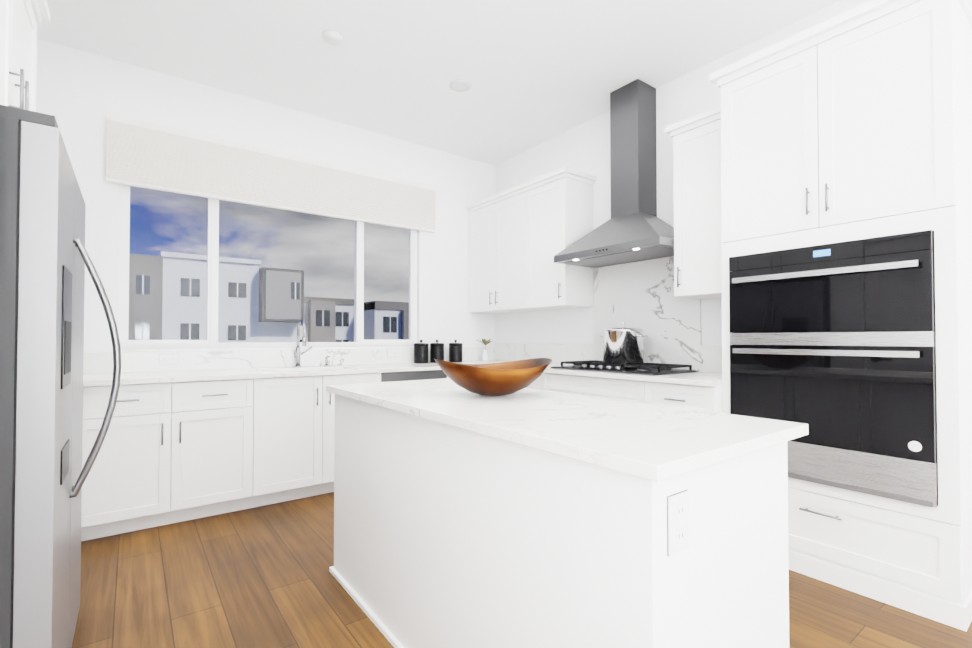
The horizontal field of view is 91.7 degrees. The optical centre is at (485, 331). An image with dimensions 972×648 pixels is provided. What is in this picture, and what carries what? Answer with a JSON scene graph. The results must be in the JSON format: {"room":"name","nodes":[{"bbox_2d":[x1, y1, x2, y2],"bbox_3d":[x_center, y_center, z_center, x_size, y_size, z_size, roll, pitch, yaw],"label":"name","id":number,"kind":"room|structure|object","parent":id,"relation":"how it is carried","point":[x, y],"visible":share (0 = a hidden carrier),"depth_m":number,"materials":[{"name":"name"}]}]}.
{"room":"kitchen","nodes":[
{"label":"kitchen","id":0,"kind":"room"},
{"bbox_2d":[36,38,493,352],"bbox_3d":[-1.664,-0.316,3.952,4.670,3.050,0.160,1,-1,-37],"label":"wall","id":1,"kind":"structure","parent":0,"point":[80,95],"depth_m":3.64,"materials":[{"name":"white paint"}]},
{"bbox_2d":[117,184,416,351],"bbox_3d":[-1.611,-0.548,3.956,2.325,1.405,0.122,1,-1,-37],"label":"window","id":2,"kind":"structure","parent":1,"relation":"in","point":[210,343],"depth_m":3.61,"materials":[{"name":"white plastic"}]},
{"bbox_2d":[106,114,435,232],"bbox_3d":[-1.528,-1.214,3.927,2.540,0.445,0.058,1,-1,-37],"label":"window blind","id":3,"kind":"object","parent":2,"relation":"attached to","point":[149,156],"visible":1,"depth_m":3.70,"materials":[{"name":"white fabric"}]},
{"bbox_2d":[37,0,839,165],"bbox_3d":[0.439,-1.935,1.173,4.670,0.100,7.250,1,-1,-37],"label":"ceiling","id":4,"kind":"structure","parent":0,"point":[533,73],"depth_m":3.12,"materials":[{"name":"white paint"}]},
{"bbox_2d":[323,29,342,44],"bbox_3d":[-0.962,-1.841,2.965,0.124,0.029,0.124,1,-1,-37],"label":"smoke detector","id":5,"kind":"object","parent":4,"relation":"attached to","point":[333,37],"visible":0.98,"depth_m":2.94,"materials":[{"name":"white plastic"}]},
{"bbox_2d":[449,79,470,91],"bbox_3d":[-0.194,-1.841,3.541,0.165,0.011,0.165,1,-1,-43],"label":"recessed light","id":6,"kind":"object","parent":4,"relation":"in","point":[459,85],"visible":1,"depth_m":3.51,"materials":[{"name":"white plastic"}]},
{"bbox_2d":[72,492,971,647],"bbox_3d":[0.439,1.215,1.123,4.670,0.100,7.250,1,-1,-37],"label":"floor","id":7,"kind":"structure","parent":0,"point":[260,577],"depth_m":2.08,"materials":[{"name":"brown wood"}]},
{"bbox_2d":[0,105,121,647],"bbox_3d":[-1.708,0.294,1.415,0.968,1.750,0.910,1,-1,-37],"label":"fridge","id":8,"kind":"object","parent":7,"relation":"on","point":[45,259],"visible":1,"depth_m":1.25,"materials":[{"name":"stainless steel"},{"name":"plastic"}]},
{"bbox_2d":[81,388,88,540],"bbox_3d":[-2.767,0.746,2.598,0.898,0.884,0.650,1,-1,-37],"label":"base cabinet","id":9,"kind":"object","parent":7,"relation":"on","point":[85,436],"depth_m":2.61,"materials":[{"name":"white wood"}]},
{"bbox_2d":[89,380,264,539],"bbox_3d":[-2.094,0.754,3.103,1.025,0.884,0.650,1,-1,-37],"label":"base cabinet","id":10,"kind":"object","parent":7,"relation":"on","point":[191,435],"depth_m":2.87,"materials":[{"name":"white wood"}]},
{"bbox_2d":[83,360,517,387],"bbox_3d":[-1.413,0.305,3.607,4.266,0.030,0.673,1,-1,-37],"label":"countertop","id":11,"kind":"structure","parent":10,"relation":"on","point":[90,379],"depth_m":3.24,"materials":[{"name":"white stone"}]},
{"bbox_2d":[277,368,312,371],"bbox_3d":[-1.367,0.414,3.619,0.724,0.212,0.434,1,-1,-37],"label":"sink","id":12,"kind":"object","parent":11,"relation":"in","point":[278,369],"depth_m":3.73,"materials":[{"name":"white ceramic"}]},
{"bbox_2d":[294,319,311,366],"bbox_3d":[-1.448,0.100,3.803,0.142,0.386,0.214,1,-1,-37],"label":"faucet","id":13,"kind":"object","parent":11,"relation":"on","point":[298,353],"visible":1,"depth_m":3.82,"materials":[{"name":"silver metal"}]},
{"bbox_2d":[324,356,329,365],"bbox_3d":[-1.329,0.250,3.955,0.036,0.090,0.089,1,-1,-37],"label":"soap dispenser","id":14,"kind":"object","parent":11,"relation":"on","point":[326,361],"visible":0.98,"depth_m":3.97,"materials":[{"name":"silver metal"}]},
{"bbox_2d":[414,340,428,362],"bbox_3d":[-0.614,0.193,4.469,0.140,0.220,0.140,1,-1,-37],"label":"canister","id":15,"kind":"object","parent":11,"relation":"on","point":[421,352],"visible":1,"depth_m":4.41,"materials":[{"name":"black"}]},
{"bbox_2d":[430,340,443,362],"bbox_3d":[-0.474,0.195,4.574,0.140,0.220,0.140,1,-1,-37],"label":"canister","id":16,"kind":"object","parent":11,"relation":"on","point":[437,350],"visible":0.81,"depth_m":4.52,"materials":[{"name":"black"}]},
{"bbox_2d":[449,340,462,361],"bbox_3d":[-0.302,0.197,4.703,0.140,0.220,0.140,1,-1,-37],"label":"canister","id":17,"kind":"object","parent":11,"relation":"on","point":[455,352],"visible":1,"depth_m":4.64,"materials":[{"name":"black"}]},
{"bbox_2d":[476,338,491,360],"bbox_3d":[0.006,0.188,4.874,0.161,0.242,0.194,1,-1,-37],"label":"potted plant","id":18,"kind":"object","parent":11,"relation":"on","point":[485,356],"visible":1,"depth_m":4.85,"materials":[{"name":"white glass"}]},
{"bbox_2d":[265,372,384,504],"bbox_3d":[-1.392,0.762,3.629,0.969,0.884,0.650,1,-1,-37],"label":"base cabinet","id":19,"kind":"object","parent":7,"relation":"on","point":[299,410],"depth_m":3.31,"materials":[{"name":"white wood"}]},
{"bbox_2d":[385,372,444,381],"bbox_3d":[-0.765,0.770,4.099,0.720,0.884,0.650,1,-1,-37],"label":"dishwasher","id":20,"kind":"object","parent":7,"relation":"on","point":[389,376],"depth_m":3.82,"materials":[{"name":"silver metal"}]},
{"bbox_2d":[526,376,540,389],"bbox_3d":[0.426,0.770,4.133,0.683,0.884,0.770,1,-1,-37],"label":"base cabinet","id":21,"kind":"object","parent":7,"relation":"on","point":[536,385],"depth_m":3.73,"materials":[{"name":"white wood"}]},
{"bbox_2d":[329,394,788,647],"bbox_3d":[0.036,0.733,1.802,0.658,0.884,1.815,1,-1,-37],"label":"kitchen island","id":22,"kind":"object","parent":7,"relation":"on","point":[522,518],"depth_m":1.21,"materials":[{"name":"wood"}]},
{"bbox_2d":[326,378,807,481],"bbox_3d":[0.043,0.277,1.816,0.710,0.030,1.850,1,-1,-37],"label":"island countertop","id":23,"kind":"structure","parent":22,"relation":"on","point":[648,442],"depth_m":1.28,"materials":[{"name":"white stone"}]},
{"bbox_2d":[434,358,551,395],"bbox_3d":[0.026,0.188,1.949,0.490,0.150,0.392,0,-1,13],"label":"copper bowl","id":24,"kind":"object","parent":23,"relation":"on","point":[501,378],"visible":1,"depth_m":1.83,"materials":[{"name":"brown metal"}]},
{"bbox_2d":[667,489,689,556],"bbox_3d":[0.390,0.387,0.953,0.073,0.118,0.008,1,-1,-37],"label":"outlet","id":25,"kind":"object","parent":22,"relation":"attached to","point":[678,530],"visible":1,"depth_m":0.95,"materials":[{"name":"white plastic"}]},
{"bbox_2d":[541,372,640,402],"bbox_3d":[0.940,0.760,3.503,0.618,0.884,0.975,1,-1,-37],"label":"base cabinet","id":26,"kind":"object","parent":7,"relation":"on","point":[625,390],"depth_m":3.26,"materials":[{"name":"white wood"}]},
{"bbox_2d":[544,364,721,387],"bbox_3d":[0.864,0.304,3.591,0.643,0.030,2.083,1,-1,-37],"label":"countertop","id":27,"kind":"structure","parent":26,"relation":"on","point":[698,379],"depth_m":2.97,"materials":[{"name":"white stone"}]},
{"bbox_2d":[551,360,695,375],"bbox_3d":[0.980,0.262,3.476,0.500,0.050,0.910,1,-1,-37],"label":"cooktop","id":28,"kind":"object","parent":27,"relation":"in","point":[653,369],"visible":0.98,"depth_m":3.27,"materials":[{"name":"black metal"}]},
{"bbox_2d":[600,322,647,363],"bbox_3d":[1.020,0.084,3.509,0.300,0.306,0.368,1,-1,-37],"label":"stock pot","id":29,"kind":"object","parent":28,"relation":"on","point":[622,344],"visible":1,"depth_m":3.38,"materials":[{"name":"silver metal"}]},
{"bbox_2d":[641,380,722,412],"bbox_3d":[1.366,0.751,2.935,0.618,0.884,0.444,1,-1,-37],"label":"base cabinet","id":30,"kind":"object","parent":7,"relation":"on","point":[673,395],"depth_m":2.73,"materials":[{"name":"white wood"}]},
{"bbox_2d":[709,0,971,631],"bbox_3d":[1.797,-0.135,2.407,0.578,2.640,1.020,1,-1,-37],"label":"tall cabinet","id":31,"kind":"object","parent":7,"relation":"on","point":[854,123],"visible":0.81,"depth_m":2.10,"materials":[{"name":"white wood"}]},
{"bbox_2d":[729,230,937,506],"bbox_3d":[1.665,0.158,2.310,0.322,1.127,0.814,1,-1,-37],"label":"wall oven","id":32,"kind":"object","parent":31,"relation":"in","point":[833,346],"visible":0.96,"depth_m":2.14,"materials":[{"name":"black glass"}]},
{"bbox_2d":[494,0,868,345],"bbox_3d":[2.271,-0.340,2.397,0.160,3.050,7.050,1,-1,-37],"label":"wall","id":33,"kind":"structure","parent":0,"point":[584,147],"depth_m":4.00,"materials":[{"name":"white paint"}]},
{"bbox_2d":[466,191,524,313],"bbox_3d":[0.246,-0.739,4.678,0.348,1.080,0.979,1,-1,-37],"label":"upper cabinet","id":34,"kind":"object","parent":33,"relation":"attached to","point":[492,225],"depth_m":4.61,"materials":[{"name":"white wood"}]},
{"bbox_2d":[518,171,593,310],"bbox_3d":[0.627,-0.747,4.170,0.348,1.080,0.530,1,-1,-37],"label":"upper cabinet","id":35,"kind":"object","parent":33,"relation":"attached to","point":[520,236],"depth_m":4.02,"materials":[{"name":"white wood"}]},
{"bbox_2d":[554,79,673,267],"bbox_3d":[1.018,-1.194,3.527,0.500,1.303,0.940,1,-1,-37],"label":"range hood","id":36,"kind":"object","parent":33,"relation":"attached to","point":[634,228],"visible":0.96,"depth_m":3.50,"materials":[{"name":"silver metal"}]},
{"bbox_2d":[665,105,721,298],"bbox_3d":[1.460,-0.783,3.029,0.383,1.115,0.438,1,-1,-37],"label":"upper cabinet","id":37,"kind":"object","parent":33,"relation":"attached to","point":[697,201],"visible":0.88,"depth_m":2.96,"materials":[{"name":"white wood"}]},
{"bbox_3d":[-1.005,-0.377,0.065,0.980,3.050,6.850,1,-1,-37],"label":"wall","id":38,"kind":"structure","parent":0,"visible":0},
{"bbox_2d":[0,0,49,111],"bbox_3d":[-1.861,-0.972,1.343,0.808,0.730,0.985,1,-1,-37],"label":"upper cabinet","id":39,"kind":"object","parent":38,"relation":"attached to","point":[20,20],"visible":0.6,"depth_m":1.65,"materials":[{"name":"white wood"}]},
{"label":"outside","id":40,"kind":"structure","parent":0,"visible":0},
{"bbox_2d":[128,251,408,342],"bbox_3d":[-16.335,2.506,41.665,36.000,14.600,17.330,1,-1,-37],"label":"buildings","id":41,"kind":"structure","parent":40,"point":[377,313],"depth_m":32.09,"materials":[{"name":"grey"}]}
]}

